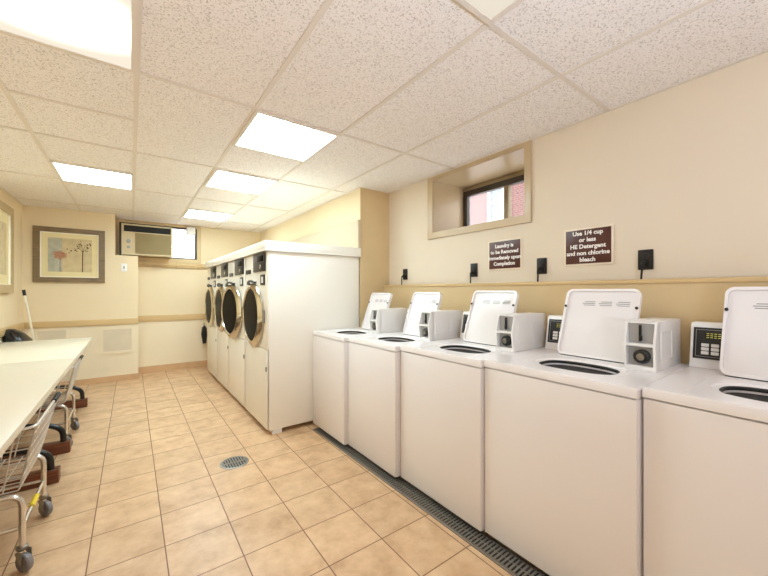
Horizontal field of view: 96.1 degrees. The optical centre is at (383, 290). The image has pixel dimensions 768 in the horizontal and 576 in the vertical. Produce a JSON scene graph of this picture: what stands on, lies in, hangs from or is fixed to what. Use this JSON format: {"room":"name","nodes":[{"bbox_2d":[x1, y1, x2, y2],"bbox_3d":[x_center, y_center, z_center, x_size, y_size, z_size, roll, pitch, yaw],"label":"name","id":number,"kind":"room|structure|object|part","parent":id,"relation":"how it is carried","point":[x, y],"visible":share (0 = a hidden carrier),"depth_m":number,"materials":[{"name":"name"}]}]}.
{"room":"laundry","nodes":[
{"label":"laundry","id":0,"kind":"room"},
{"bbox_2d":[0,188,21,342],"bbox_3d":[-2.394,0.100,1.252,0.100,2.440,9.050,0,0,-36],"label":"wall","id":1,"kind":"structure","parent":0,"point":[10,303],"depth_m":4.22,"materials":[{"name":"beige paint"}]},
{"bbox_2d":[0,200,13,292],"bbox_3d":[-4.078,-0.465,3.669,0.040,0.970,0.840,0,0,-36],"label":"framed print","id":2,"kind":"object","parent":1,"relation":"attached to","point":[6,212],"visible":1,"depth_m":3.87},
{"bbox_2d":[0,322,23,336],"bbox_3d":[-2.207,0.450,1.101,0.021,0.084,8.366,0,0,-36],"label":"trim","id":3,"kind":"structure","parent":1,"relation":"attached to","point":[20,326],"depth_m":4.07,"materials":[{"name":"beige paint"}]},
{"bbox_2d":[22,205,137,321],"bbox_3d":[-4.372,0.100,5.071,1.226,2.440,0.550,0,0,-36],"label":"wall","id":4,"kind":"structure","parent":0,"point":[116,298],"depth_m":4.81,"materials":[{"name":"beige paint"}]},
{"bbox_2d":[35,328,67,340],"bbox_3d":[-4.473,0.705,4.646,0.320,0.380,0.010,0,0,-36],"label":"access panel","id":5,"kind":"object","parent":4,"relation":"attached to","point":[48,334],"visible":0.37,"depth_m":4.64,"materials":[{"name":"paint"}]},
{"bbox_3d":[-4.474,0.705,4.647,0.280,0.340,0.005,0,0,-36],"label":"door","id":6,"kind":"part","parent":5,"relation":"part of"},
{"bbox_2d":[32,225,104,282],"bbox_3d":[-4.316,-0.490,4.749,0.738,0.740,0.035,0,0,-36],"label":"framed print","id":7,"kind":"object","parent":4,"relation":"attached to","point":[59,254],"visible":1,"depth_m":4.73},
{"bbox_2d":[22,324,137,381],"bbox_3d":[-4.207,0.904,4.849,1.228,0.828,0.002,0,0,-36],"label":"trim","id":8,"kind":"structure","parent":4,"relation":"attached to","point":[93,364],"depth_m":4.93,"materials":[{"name":"paint"}]},
{"bbox_2d":[22,318,137,328],"bbox_3d":[-4.202,0.450,4.840,1.225,0.084,0.021,0,0,-36],"label":"trim","id":9,"kind":"structure","parent":4,"relation":"attached to","point":[48,324],"depth_m":4.81,"materials":[{"name":"beige paint"}]},
{"bbox_2d":[59,373,138,385],"bbox_3d":[-4.203,1.279,4.848,1.233,0.080,0.009,0,0,-36],"label":"baseboard","id":10,"kind":"structure","parent":4,"relation":"attached to","point":[135,375],"depth_m":4.96,"materials":[{"name":"tile"}]},
{"bbox_2d":[100,326,133,354],"bbox_3d":[-3.907,0.720,5.060,0.400,0.390,0.012,0,0,-36],"label":"access panel","id":11,"kind":"object","parent":4,"relation":"attached to","point":[113,340],"visible":1,"depth_m":5.05,"materials":[{"name":"paint"}]},
{"bbox_2d":[121,263,126,271],"bbox_3d":[-3.848,-0.348,5.106,0.072,0.120,0.013,0,0,-36],"label":"light switch","id":12,"kind":"object","parent":4,"relation":"attached to","point":[123,265],"visible":1,"depth_m":5.10,"materials":[{"name":"white plastic"}]},
{"bbox_2d":[121,223,171,257],"bbox_3d":[-3.733,-0.783,5.446,0.650,0.470,0.291,0,0,-36],"label":"air conditioner","id":13,"kind":"object","parent":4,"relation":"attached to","point":[136,240],"visible":0.98,"depth_m":5.33,"materials":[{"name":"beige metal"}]},
{"bbox_3d":[-3.854,-0.726,5.208,0.135,0.315,0.018,0,0,-36],"label":"control plate","id":14,"kind":"part","parent":13,"relation":"part of","materials":[{"name":"beige plastic"}]},
{"bbox_2d":[135,233,170,254],"bbox_3d":[-3.603,-0.726,5.391,0.465,0.315,0.020,0,0,-36],"label":"grille","id":15,"kind":"object","parent":13,"relation":"attached to","point":[145,243],"depth_m":5.38,"materials":[{"name":"beige plastic"}]},
{"bbox_2d":[119,221,259,315],"bbox_3d":[-3.321,0.100,6.059,2.189,2.440,0.200,0,0,-36],"label":"wall","id":16,"kind":"structure","parent":0,"point":[161,290],"depth_m":5.89,"materials":[{"name":"beige paint"}]},
{"bbox_2d":[119,222,196,259],"bbox_3d":[-3.706,-0.810,5.709,1.073,0.538,0.050,0,0,-36],"label":"window","id":17,"kind":"structure","parent":16,"relation":"in","point":[179,228],"depth_m":5.72,"materials":[{"name":"metal"}]},
{"bbox_2d":[116,219,200,263],"bbox_3d":[-3.664,-0.796,5.673,1.170,0.643,0.015,0,0,-36],"label":"trim","id":18,"kind":"structure","parent":16,"relation":"attached to","point":[146,259],"depth_m":5.69,"materials":[{"name":"beige paint"}]},
{"bbox_2d":[138,314,205,321],"bbox_3d":[-3.143,0.444,6.051,1.911,0.097,0.021,0,0,-36],"label":"trim","id":19,"kind":"structure","parent":16,"relation":"attached to","point":[147,318],"depth_m":5.74,"materials":[{"name":"beige paint"}]},
{"bbox_2d":[138,319,206,366],"bbox_3d":[-3.149,0.904,6.059,1.911,0.828,0.002,0,0,-36],"label":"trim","id":20,"kind":"structure","parent":16,"relation":"attached to","point":[174,341],"depth_m":5.76,"materials":[{"name":"paint"}]},
{"bbox_2d":[138,360,206,373],"bbox_3d":[-3.147,1.268,6.056,1.911,0.103,0.009,0,0,-36],"label":"baseboard","id":21,"kind":"structure","parent":16,"relation":"attached to","point":[166,367],"depth_m":5.76,"materials":[{"name":"tile"}]},
{"bbox_2d":[138,261,207,268],"bbox_3d":[-3.137,-0.430,6.042,1.911,0.100,0.044,0,0,-36],"label":"trim","id":22,"kind":"structure","parent":16,"relation":"attached to","point":[155,264],"depth_m":5.73,"materials":[{"name":"beige paint"}]},
{"bbox_2d":[186,226,195,235],"bbox_3d":[-3.290,-1.022,5.876,0.140,0.135,0.076,0,0,-36],"label":"junction box","id":23,"kind":"object","parent":16,"relation":"attached to","point":[189,230],"visible":1,"depth_m":5.85,"materials":[{"name":"metal"}]},
{"bbox_2d":[201,325,206,343],"bbox_3d":[-3.139,0.740,6.022,0.090,0.360,0.050,0,0,-36],"label":"brush","id":24,"kind":"object","parent":16,"relation":"hanging from","point":[204,329],"visible":0.98,"depth_m":6.00,"materials":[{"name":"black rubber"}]},
{"bbox_2d":[0,366,549,575],"bbox_3d":[-0.930,1.370,2.325,3.730,0.100,9.050,0,0,-36],"label":"floor","id":25,"kind":"structure","parent":0,"point":[142,489],"depth_m":2.16,"materials":[{"name":"tile"}]},
{"bbox_2d":[0,392,60,571],"bbox_3d":[-2.062,0.977,1.743,0.556,0.685,0.716,0,0,-36],"label":"cart","id":26,"kind":"object","parent":25,"relation":"on","point":[24,561],"visible":0.94,"depth_m":1.74,"materials":[{"name":"silver metal"}]},
{"bbox_3d":[-1.887,1.082,1.499,0.464,0.267,0.025,0,0,-36],"label":"leg frame","id":27,"kind":"part","parent":26,"relation":"part of","materials":[{"name":"silver metal"}]},
{"bbox_3d":[-2.183,1.082,1.903,0.464,0.267,0.025,0,0,-36],"label":"leg frame","id":28,"kind":"part","parent":26,"relation":"part of","materials":[{"name":"silver metal"}]},
{"bbox_2d":[0,400,56,494],"bbox_3d":[-2.073,0.797,1.753,0.542,0.301,0.676,0,0,-36],"label":"basket","id":29,"kind":"object","parent":26,"relation":"on","point":[41,426],"depth_m":1.78,"materials":[{"name":"metal"}]},
{"bbox_3d":[-1.857,1.115,1.831,0.016,0.016,0.474,0,0,-36],"label":"rail","id":30,"kind":"part","parent":26,"relation":"part of","materials":[{"name":"silver metal"}]},
{"bbox_2d":[0,358,75,495],"bbox_3d":[-2.171,0.932,1.708,0.749,0.775,2.222,0,0,-36],"label":"folding table","id":31,"kind":"object","parent":25,"relation":"on","point":[24,386],"visible":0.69,"depth_m":2.08,"materials":[{"name":"white laminate"}]},
{"bbox_2d":[22,290,55,392],"bbox_3d":[-4.431,0.651,4.459,0.285,1.336,0.223,0,0,-5],"label":"mop","id":32,"kind":"object","parent":25,"relation":"on","point":[23,291],"visible":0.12,"depth_m":4.38,"materials":[{"name":"white plastic"}]},
{"bbox_2d":[0,337,92,464],"bbox_3d":[-3.292,0.932,3.236,0.749,0.775,1.557,0,0,-36],"label":"folding table","id":33,"kind":"object","parent":25,"relation":"on","point":[38,350],"visible":0.49,"depth_m":3.11,"materials":[{"name":"white laminate"}]},
{"bbox_2d":[3,329,32,341],"bbox_3d":[-4.151,0.874,3.940,0.274,0.888,0.386,0,0,-36],"label":"trash bag","id":34,"kind":"object","parent":33,"relation":"on","point":[11,335],"visible":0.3,"depth_m":3.83,"materials":[{"name":"black plastic"}]},
{"bbox_2d":[21,355,83,445],"bbox_3d":[-3.022,0.977,3.010,0.556,0.685,0.676,0,0,-36],"label":"cart","id":35,"kind":"object","parent":25,"relation":"on","point":[74,425],"visible":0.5,"depth_m":3.05,"materials":[{"name":"silver metal"}]},
{"bbox_3d":[-2.859,1.082,2.783,0.464,0.267,0.025,0,0,-36],"label":"leg frame","id":36,"kind":"part","parent":35,"relation":"part of","materials":[{"name":"silver metal"}]},
{"bbox_2d":[42,360,80,405],"bbox_3d":[-3.034,0.797,3.021,0.542,0.301,0.636,0,0,-36],"label":"basket","id":37,"kind":"object","parent":35,"relation":"on","point":[75,368],"depth_m":3.03,"materials":[{"name":"metal"}]},
{"bbox_3d":[-3.131,1.082,3.154,0.464,0.267,0.025,0,0,-36],"label":"leg frame","id":38,"kind":"part","parent":35,"relation":"part of","materials":[{"name":"silver metal"}]},
{"bbox_2d":[205,266,217,377],"bbox_3d":[-2.272,0.477,5.574,1.030,1.685,0.754,0,0,-36],"label":"dryer","id":39,"kind":"object","parent":25,"relation":"on","point":[212,328],"visible":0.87,"depth_m":5.24,"materials":[{"name":"white metal"}]},
{"bbox_3d":[-2.702,0.237,5.319,0.004,0.517,0.517,0,0,-36],"label":"door glass","id":40,"kind":"part","parent":39,"relation":"part of","materials":[{"name":"black glass"}]},
{"bbox_3d":[-2.691,0.237,5.327,0.046,0.644,0.644,0,0,-36],"label":"door","id":41,"kind":"part","parent":39,"relation":"part of","materials":[{"name":"silver metal"}]},
{"bbox_3d":[-2.645,0.905,5.303,0.010,0.725,0.740,0,0,-36],"label":"panel","id":42,"kind":"part","parent":39,"relation":"part of","materials":[{"name":"white metal"}]},
{"bbox_3d":[-2.639,0.086,5.306,0.012,0.898,0.748,0,0,-36],"label":"panel","id":43,"kind":"part","parent":39,"relation":"part of","materials":[{"name":"white metal"}]},
{"bbox_2d":[214,263,228,390],"bbox_3d":[-1.818,0.477,4.955,1.030,1.685,0.754,0,0,-36],"label":"dryer","id":44,"kind":"object","parent":25,"relation":"on","point":[222,270],"visible":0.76,"depth_m":4.67,"materials":[{"name":"white metal"}]},
{"bbox_3d":[-2.247,0.237,4.700,0.004,0.517,0.517,0,0,-36],"label":"door glass","id":45,"kind":"part","parent":44,"relation":"part of","materials":[{"name":"black glass"}]},
{"bbox_3d":[-2.237,0.237,4.707,0.046,0.644,0.644,0,0,-36],"label":"door","id":46,"kind":"part","parent":44,"relation":"part of","materials":[{"name":"silver metal"}]},
{"bbox_3d":[-2.191,0.905,4.684,0.010,0.725,0.740,0,0,-36],"label":"panel","id":47,"kind":"part","parent":44,"relation":"part of","materials":[{"name":"white metal"}]},
{"bbox_3d":[-2.185,0.086,4.686,0.012,0.898,0.748,0,0,-36],"label":"panel","id":48,"kind":"part","parent":44,"relation":"part of","materials":[{"name":"white metal"}]},
{"bbox_2d":[221,258,245,406],"bbox_3d":[-1.385,0.477,4.320,1.083,1.685,0.754,0,0,-36],"label":"dryer","id":49,"kind":"object","parent":25,"relation":"on","point":[233,296],"visible":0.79,"depth_m":3.98,"materials":[{"name":"white metal"}]},
{"bbox_3d":[-1.817,0.237,4.056,0.004,0.517,0.517,0,0,-42],"label":"door glass","id":50,"kind":"part","parent":49,"relation":"part of","materials":[{"name":"black glass"}]},
{"bbox_3d":[-1.808,0.237,4.065,0.045,0.644,0.644,0,0,-42],"label":"door","id":51,"kind":"part","parent":49,"relation":"part of","materials":[{"name":"black glass"}]},
{"bbox_3d":[-1.737,0.905,4.065,0.010,0.725,0.740,0,0,-36],"label":"panel","id":52,"kind":"part","parent":49,"relation":"part of","materials":[{"name":"white metal"}]},
{"bbox_3d":[-1.730,0.086,4.067,0.012,0.898,0.748,0,0,-36],"label":"panel","id":53,"kind":"part","parent":49,"relation":"part of","materials":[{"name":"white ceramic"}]},
{"bbox_2d":[219,456,248,468],"bbox_3d":[-1.151,1.317,2.655,0.208,0.005,0.208,0,0,-36],"label":"floor drain","id":54,"kind":"object","parent":25,"relation":"on","point":[234,462],"visible":1,"depth_m":2.65,"materials":[{"name":"metal"}]},
{"bbox_2d":[243,251,358,433],"bbox_3d":[-0.910,0.477,3.716,1.030,1.685,0.754,0,0,-36],"label":"dryer","id":55,"kind":"object","parent":25,"relation":"on","point":[288,296],"visible":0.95,"depth_m":3.32,"materials":[{"name":"white metal"}]},
{"bbox_3d":[-1.339,0.237,3.461,0.004,0.517,0.517,0,0,-36],"label":"door glass","id":56,"kind":"part","parent":55,"relation":"part of","materials":[{"name":"black glass"}]},
{"bbox_3d":[-1.342,-0.086,3.473,0.044,0.048,0.253,0,0,-36],"label":"handle","id":57,"kind":"part","parent":55,"relation":"part of","materials":[{"name":"black plastic"}]},
{"bbox_3d":[-1.329,0.237,3.469,0.046,0.644,0.644,0,0,-36],"label":"door","id":58,"kind":"part","parent":55,"relation":"part of","materials":[{"name":"silver metal"}]},
{"bbox_3d":[-1.283,0.905,3.445,0.010,0.725,0.740,0,0,-36],"label":"panel","id":59,"kind":"part","parent":55,"relation":"part of","materials":[{"name":"white metal"}]},
{"bbox_3d":[-1.276,0.086,3.448,0.012,0.898,0.748,0,0,-36],"label":"panel","id":60,"kind":"part","parent":55,"relation":"part of","materials":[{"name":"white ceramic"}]},
{"bbox_3d":[-1.146,-0.105,3.255,0.005,0.100,0.135,0,0,-36],"label":"timer plate","id":61,"kind":"part","parent":55,"relation":"part of","materials":[{"name":"black plastic"}]},
{"bbox_2d":[205,220,360,267],"bbox_3d":[-1.575,-0.565,4.652,1.021,0.395,3.105,0,0,-36],"label":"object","id":62,"kind":"object","parent":55,"relation":"on","point":[345,239],"visible":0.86,"depth_m":3.70,"materials":[{"name":"white metal"}]},
{"bbox_2d":[313,293,407,444],"bbox_3d":[-0.218,0.669,3.347,0.739,1.302,0.614,0,0,-36],"label":"washing machine","id":63,"kind":"object","parent":25,"relation":"on","point":[330,347],"visible":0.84,"depth_m":3.16,"materials":[{"name":"white metal"}]},
{"bbox_3d":[-0.512,0.860,3.131,0.005,0.857,0.609,0,0,-36],"label":"panel","id":64,"kind":"part","parent":63,"relation":"part of","materials":[{"name":"white metal"}]},
{"bbox_2d":[337,331,365,333],"bbox_3d":[-0.306,0.559,3.263,0.251,0.329,0.319,0,0,-36],"label":"tub","id":65,"kind":"object","parent":63,"relation":"in","point":[340,332],"depth_m":3.38,"materials":[{"name":"black metal"}]},
{"bbox_3d":[-0.218,0.406,3.347,0.739,0.039,0.614,0,0,-36],"label":"panel","id":66,"kind":"part","parent":63,"relation":"part of","materials":[{"name":"white metal"}]},
{"bbox_3d":[-0.073,0.205,3.470,0.162,0.374,0.334,0,0,-36],"label":"lid","id":67,"kind":"part","parent":63,"relation":"part of","materials":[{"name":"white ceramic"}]},
{"bbox_2d":[348,292,461,476],"bbox_3d":[0.185,0.665,2.855,0.739,1.309,0.642,0,0,-36],"label":"washing machine","id":68,"kind":"object","parent":25,"relation":"on","point":[374,361],"visible":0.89,"depth_m":2.66,"materials":[{"name":"white metal"}]},
{"bbox_3d":[-0.109,0.857,2.639,0.005,0.862,0.636,0,0,-36],"label":"panel","id":69,"kind":"part","parent":68,"relation":"part of","materials":[{"name":"white metal"}]},
{"bbox_2d":[378,337,414,340],"bbox_3d":[0.098,0.555,2.770,0.251,0.331,0.334,0,0,-36],"label":"tub","id":70,"kind":"object","parent":68,"relation":"in","point":[379,338],"depth_m":2.88,"materials":[{"name":"black metal"}]},
{"bbox_3d":[0.185,0.401,2.855,0.739,0.039,0.642,0,0,-36],"label":"panel","id":71,"kind":"part","parent":68,"relation":"part of","materials":[{"name":"white metal"}]},
{"bbox_3d":[0.330,0.199,2.979,0.162,0.376,0.350,0,0,-36],"label":"lid","id":72,"kind":"part","parent":68,"relation":"part of","materials":[{"name":"white metal"}]},
{"bbox_3d":[0.334,0.215,2.687,0.006,0.089,0.095,0,0,-36],"label":"coin plate","id":73,"kind":"part","parent":68,"relation":"part of","materials":[{"name":"grey plastic"}]},
{"bbox_2d":[313,427,547,575],"bbox_3d":[0.383,1.317,1.987,0.130,0.005,3.350,0,0,-37],"label":"drain","id":74,"kind":"object","parent":25,"relation":"on","point":[512,563],"visible":0.88,"depth_m":1.98,"materials":[{"name":"metal"}]},
{"bbox_2d":[400,291,544,530],"bbox_3d":[0.612,0.658,2.337,0.739,1.323,0.684,0,0,-36],"label":"washing machine","id":75,"kind":"object","parent":25,"relation":"on","point":[443,381],"visible":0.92,"depth_m":2.13,"materials":[{"name":"white metal"}]},
{"bbox_3d":[0.318,0.853,2.121,0.005,0.871,0.678,0,0,-36],"label":"panel","id":76,"kind":"part","parent":75,"relation":"part of","materials":[{"name":"white metal"}]},
{"bbox_3d":[0.802,0.268,2.584,0.130,0.207,0.504,0,0,-36],"label":"control panel","id":77,"kind":"part","parent":75,"relation":"part of","materials":[{"name":"white plastic"}]},
{"bbox_2d":[440,345,490,352],"bbox_3d":[0.526,0.547,2.251,0.251,0.334,0.356,0,0,-36],"label":"tub","id":78,"kind":"object","parent":75,"relation":"in","point":[457,348],"depth_m":2.34,"materials":[{"name":"black metal"}]},
{"bbox_3d":[0.612,0.391,2.337,0.739,0.040,0.684,0,0,-36],"label":"panel","id":79,"kind":"part","parent":75,"relation":"part of","materials":[{"name":"white metal"}]},
{"bbox_3d":[0.756,0.187,2.461,0.162,0.380,0.372,0,0,-36],"label":"lid","id":80,"kind":"part","parent":75,"relation":"part of","materials":[{"name":"white metal"}]},
{"bbox_3d":[0.769,0.306,2.155,0.010,0.089,0.101,0,0,-36],"label":"lock plate","id":81,"kind":"part","parent":75,"relation":"part of","materials":[{"name":"grey plastic"}]},
{"bbox_3d":[0.770,0.203,2.156,0.006,0.090,0.101,0,0,-36],"label":"coin plate","id":82,"kind":"part","parent":75,"relation":"part of","materials":[{"name":"grey plastic"}]},
{"bbox_2d":[484,289,688,575],"bbox_3d":[1.040,0.654,1.788,0.739,1.332,0.694,0,0,-36],"label":"washing machine","id":83,"kind":"object","parent":25,"relation":"on","point":[564,420],"visible":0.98,"depth_m":1.58,"materials":[{"name":"white metal"}]},
{"bbox_3d":[1.229,0.262,2.036,0.130,0.209,0.511,0,0,-36],"label":"control panel","id":84,"kind":"part","parent":83,"relation":"part of","materials":[{"name":"white plastic"}]},
{"bbox_3d":[0.745,0.850,1.572,0.005,0.876,0.688,0,0,-36],"label":"panel","id":85,"kind":"part","parent":83,"relation":"part of","materials":[{"name":"white metal"}]},
{"bbox_2d":[539,360,619,374],"bbox_3d":[0.953,0.542,1.702,0.251,0.336,0.361,0,0,-36],"label":"tub","id":86,"kind":"object","parent":83,"relation":"in","point":[592,368],"depth_m":1.76,"materials":[{"name":"black metal"}]},
{"bbox_3d":[1.040,0.385,1.788,0.739,0.040,0.694,0,0,-36],"label":"panel","id":87,"kind":"part","parent":83,"relation":"part of","materials":[{"name":"white metal"}]},
{"bbox_3d":[1.183,0.180,1.913,0.162,0.383,0.378,0,0,-36],"label":"lid","id":88,"kind":"part","parent":83,"relation":"part of","materials":[{"name":"white metal"}]},
{"bbox_3d":[1.198,0.299,1.604,0.010,0.090,0.103,0,0,-36],"label":"lock plate","id":89,"kind":"part","parent":83,"relation":"part of","materials":[{"name":"grey plastic"}]},
{"bbox_3d":[1.200,0.196,1.605,0.006,0.091,0.103,0,0,-36],"label":"coin plate","id":90,"kind":"part","parent":83,"relation":"part of","materials":[{"name":"grey plastic"}]},
{"bbox_2d":[642,287,767,575],"bbox_3d":[1.460,0.651,1.269,0.739,1.339,0.628,0,0,-36],"label":"washing machine","id":91,"kind":"object","parent":25,"relation":"on","point":[706,422],"visible":1,"depth_m":1.21,"materials":[{"name":"white metal"}]},
{"bbox_3d":[1.460,0.381,1.269,0.739,0.040,0.628,0,0,-36],"label":"panel","id":92,"kind":"part","parent":91,"relation":"part of","materials":[{"name":"white metal"}]},
{"bbox_3d":[1.165,0.847,1.053,0.005,0.881,0.623,0,0,-36],"label":"panel","id":93,"kind":"part","parent":91,"relation":"part of","materials":[{"name":"white metal"}]},
{"bbox_3d":[1.654,0.256,1.510,0.130,0.210,0.463,0,0,-36],"label":"control panel","id":94,"kind":"part","parent":91,"relation":"part of","materials":[{"name":"white plastic"}]},
{"bbox_2d":[719,386,767,393],"bbox_3d":[1.372,0.538,1.185,0.251,0.338,0.326,0,0,-36],"label":"tub","id":95,"kind":"object","parent":91,"relation":"in","point":[722,389],"depth_m":1.32,"materials":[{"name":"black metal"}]},
{"bbox_3d":[1.605,0.174,1.392,0.162,0.385,0.342,0,0,-36],"label":"lid","id":96,"kind":"part","parent":91,"relation":"part of","materials":[{"name":"white metal"}]},
{"bbox_2d":[260,187,388,326],"bbox_3d":[-1.017,0.100,5.521,0.890,2.440,3.792,0,0,-36],"label":"wall","id":97,"kind":"structure","parent":0,"point":[371,207],"depth_m":3.90,"materials":[{"name":"beige paint"}]},
{"bbox_2d":[0,0,767,232],"bbox_3d":[-0.793,-1.170,2.519,4.180,0.100,9.200,0,0,-36],"label":"ceiling","id":98,"kind":"structure","parent":0,"point":[359,53],"depth_m":1.87,"materials":[{"name":"tile"}]},
{"bbox_2d":[0,0,138,73],"bbox_3d":[-1.309,-1.107,1.328,0.586,0.010,0.622,0,0,-36],"label":"recessed light","id":99,"kind":"object","parent":98,"relation":"in","point":[105,32],"visible":1,"depth_m":1.44,"materials":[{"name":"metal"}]},
{"bbox_2d":[49,160,133,190],"bbox_3d":[-2.799,-1.107,3.360,0.586,0.010,0.622,0,0,-36],"label":"recessed light","id":100,"kind":"object","parent":98,"relation":"in","point":[65,171],"visible":1,"depth_m":3.33,"materials":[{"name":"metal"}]},
{"bbox_2d":[182,209,233,221],"bbox_3d":[-2.593,-1.107,5.074,0.586,0.010,0.622,0,0,-36],"label":"recessed light","id":101,"kind":"object","parent":98,"relation":"in","point":[190,213],"visible":1,"depth_m":5.05,"materials":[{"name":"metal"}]},
{"bbox_2d":[204,168,278,194],"bbox_3d":[-1.475,-1.107,3.550,0.586,0.010,0.622,0,0,-36],"label":"recessed light","id":102,"kind":"object","parent":98,"relation":"in","point":[220,179],"visible":1,"depth_m":3.52,"materials":[{"name":"plastic"}]},
{"bbox_2d":[232,109,340,161],"bbox_3d":[-0.730,-1.107,2.534,0.586,0.010,0.622,0,0,-36],"label":"recessed light","id":103,"kind":"object","parent":98,"relation":"in","point":[264,132],"visible":1,"depth_m":2.49,"materials":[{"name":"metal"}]},
{"bbox_2d":[0,0,767,232],"bbox_3d":[-0.900,-1.116,2.285,3.530,0.006,8.750,0,0,-36],"label":"ceiling grid","id":104,"kind":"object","parent":98,"relation":"attached to","point":[327,3],"depth_m":2.04,"materials":[{"name":"metal"}]},
{"bbox_2d":[455,0,523,25],"bbox_3d":[0.388,-1.107,1.010,0.586,0.010,0.622,0,0,-36],"label":"recessed light","id":105,"kind":"object","parent":98,"relation":"in","point":[489,11],"visible":1,"depth_m":1.35,"materials":[{"name":"plastic"}]},
{"bbox_2d":[466,0,515,18],"bbox_3d":[0.388,-1.108,1.010,0.542,0.004,0.578,0,0,-36],"label":"diffuser","id":106,"kind":"object","parent":105,"relation":"attached to","point":[485,9],"depth_m":1.34,"materials":[{"name":"white plastic"}]},
{"bbox_2d":[389,52,767,284],"bbox_3d":[1.786,0.100,2.029,0.500,2.440,5.160,0,0,-36],"label":"wall","id":107,"kind":"structure","parent":0,"point":[680,172],"depth_m":1.99,"materials":[{"name":"beige paint"}]},
{"bbox_2d":[403,269,407,279],"bbox_3d":[0.227,-0.180,3.722,0.010,0.116,0.074,0,0,-36],"label":"wall outlet","id":108,"kind":"object","parent":107,"relation":"attached to","point":[405,271],"visible":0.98,"depth_m":3.71,"materials":[{"name":"black plastic"}]},
{"bbox_2d":[470,263,477,276],"bbox_3d":[0.776,-0.180,2.974,0.010,0.116,0.074,0,0,-36],"label":"wall outlet","id":109,"kind":"object","parent":107,"relation":"attached to","point":[473,267],"visible":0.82,"depth_m":2.97,"materials":[{"name":"black plastic"}]},
{"bbox_2d":[427,140,531,239],"bbox_3d":[0.964,-0.814,3.134,0.518,0.607,1.095,0,0,-36],"label":"trim","id":110,"kind":"structure","parent":107,"relation":"attached to","point":[444,190],"depth_m":3.18,"materials":[{"name":"beige paint"}]},
{"bbox_2d":[463,170,523,226],"bbox_3d":[1.132,-0.823,3.245,0.056,0.499,0.959,0,0,-36],"label":"window","id":111,"kind":"structure","parent":107,"relation":"in","point":[506,182],"depth_m":3.29,"materials":[{"name":"metal"}]},
{"bbox_2d":[488,237,521,270],"bbox_3d":[0.953,-0.287,2.731,0.012,0.241,0.303,0,0,-36],"label":"wall sign","id":112,"kind":"object","parent":107,"relation":"attached to","point":[506,254],"visible":1,"depth_m":2.72,"materials":[{"name":"brown plastic"}]},
{"bbox_2d":[537,258,546,273],"bbox_3d":[1.135,-0.180,2.484,0.010,0.116,0.074,0,0,-36],"label":"wall outlet","id":113,"kind":"object","parent":107,"relation":"attached to","point":[541,262],"visible":0.86,"depth_m":2.47,"materials":[{"name":"black plastic"}]},
{"bbox_2d":[537,267,542,281],"bbox_3d":[1.112,0.059,2.468,0.045,0.466,0.033,0,0,-36],"label":"power cord","id":114,"kind":"object","parent":113,"relation":"hanging from","point":[539,268],"visible":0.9,"depth_m":2.46,"materials":[{"name":"black rubber"}]},
{"bbox_2d":[383,276,767,286],"bbox_3d":[1.526,-0.054,1.842,0.030,0.024,5.146,0,0,-36],"label":"trim","id":115,"kind":"structure","parent":107,"relation":"attached to","point":[761,278],"depth_m":2.03,"materials":[{"name":"beige paint"}]},
{"bbox_2d":[384,282,767,363],"bbox_3d":[1.528,0.638,1.844,0.015,1.361,5.146,0,0,-36],"label":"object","id":116,"kind":"structure","parent":107,"relation":"attached to","point":[689,302],"depth_m":1.93,"materials":[{"name":"beige paint"}]},
{"bbox_2d":[564,224,613,265],"bbox_3d":[1.318,-0.289,2.233,0.012,0.245,0.298,0,0,-36],"label":"wall sign","id":117,"kind":"object","parent":107,"relation":"attached to","point":[594,245],"visible":1,"depth_m":2.22,"materials":[{"name":"brown plastic"}]},
{"bbox_2d":[640,261,647,278],"bbox_3d":[1.480,0.059,1.966,0.045,0.466,0.033,0,0,-36],"label":"power cord","id":118,"kind":"object","parent":107,"relation":"hanging from","point":[643,263],"visible":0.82,"depth_m":1.96,"materials":[{"name":"black rubber"}]},
{"bbox_2d":[638,249,653,269],"bbox_3d":[1.503,-0.180,1.983,0.010,0.116,0.074,0,0,-36],"label":"wall outlet","id":119,"kind":"object","parent":107,"relation":"attached to","point":[647,255],"visible":0.95,"depth_m":1.98,"materials":[{"name":"black plastic"}]},
{"bbox_2d":[642,253,648,258],"bbox_3d":[1.500,-0.202,1.981,0.003,0.034,0.034,0,0,-36],"label":"socket","id":120,"kind":"object","parent":119,"relation":"attached to","point":[644,255],"depth_m":1.98,"materials":[{"name":"black plastic"}]},
{"label":"outside","id":121,"kind":"structure","parent":0,"visible":0},
{"bbox_2d":[470,183,523,224],"bbox_3d":[4.099,-2.580,12.927,6.100,8.200,16.000,0,0,-36],"label":"brick building","id":122,"kind":"structure","parent":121,"point":[489,206],"depth_m":9.37,"materials":[{"name":"pink brick"}]},
{"bbox_3d":[3.053,-2.390,9.314,0.020,0.870,0.400,0,0,-36],"label":"pane","id":123,"kind":"part","parent":122,"relation":"part of","materials":[{"name":"white glass"}]}
]}

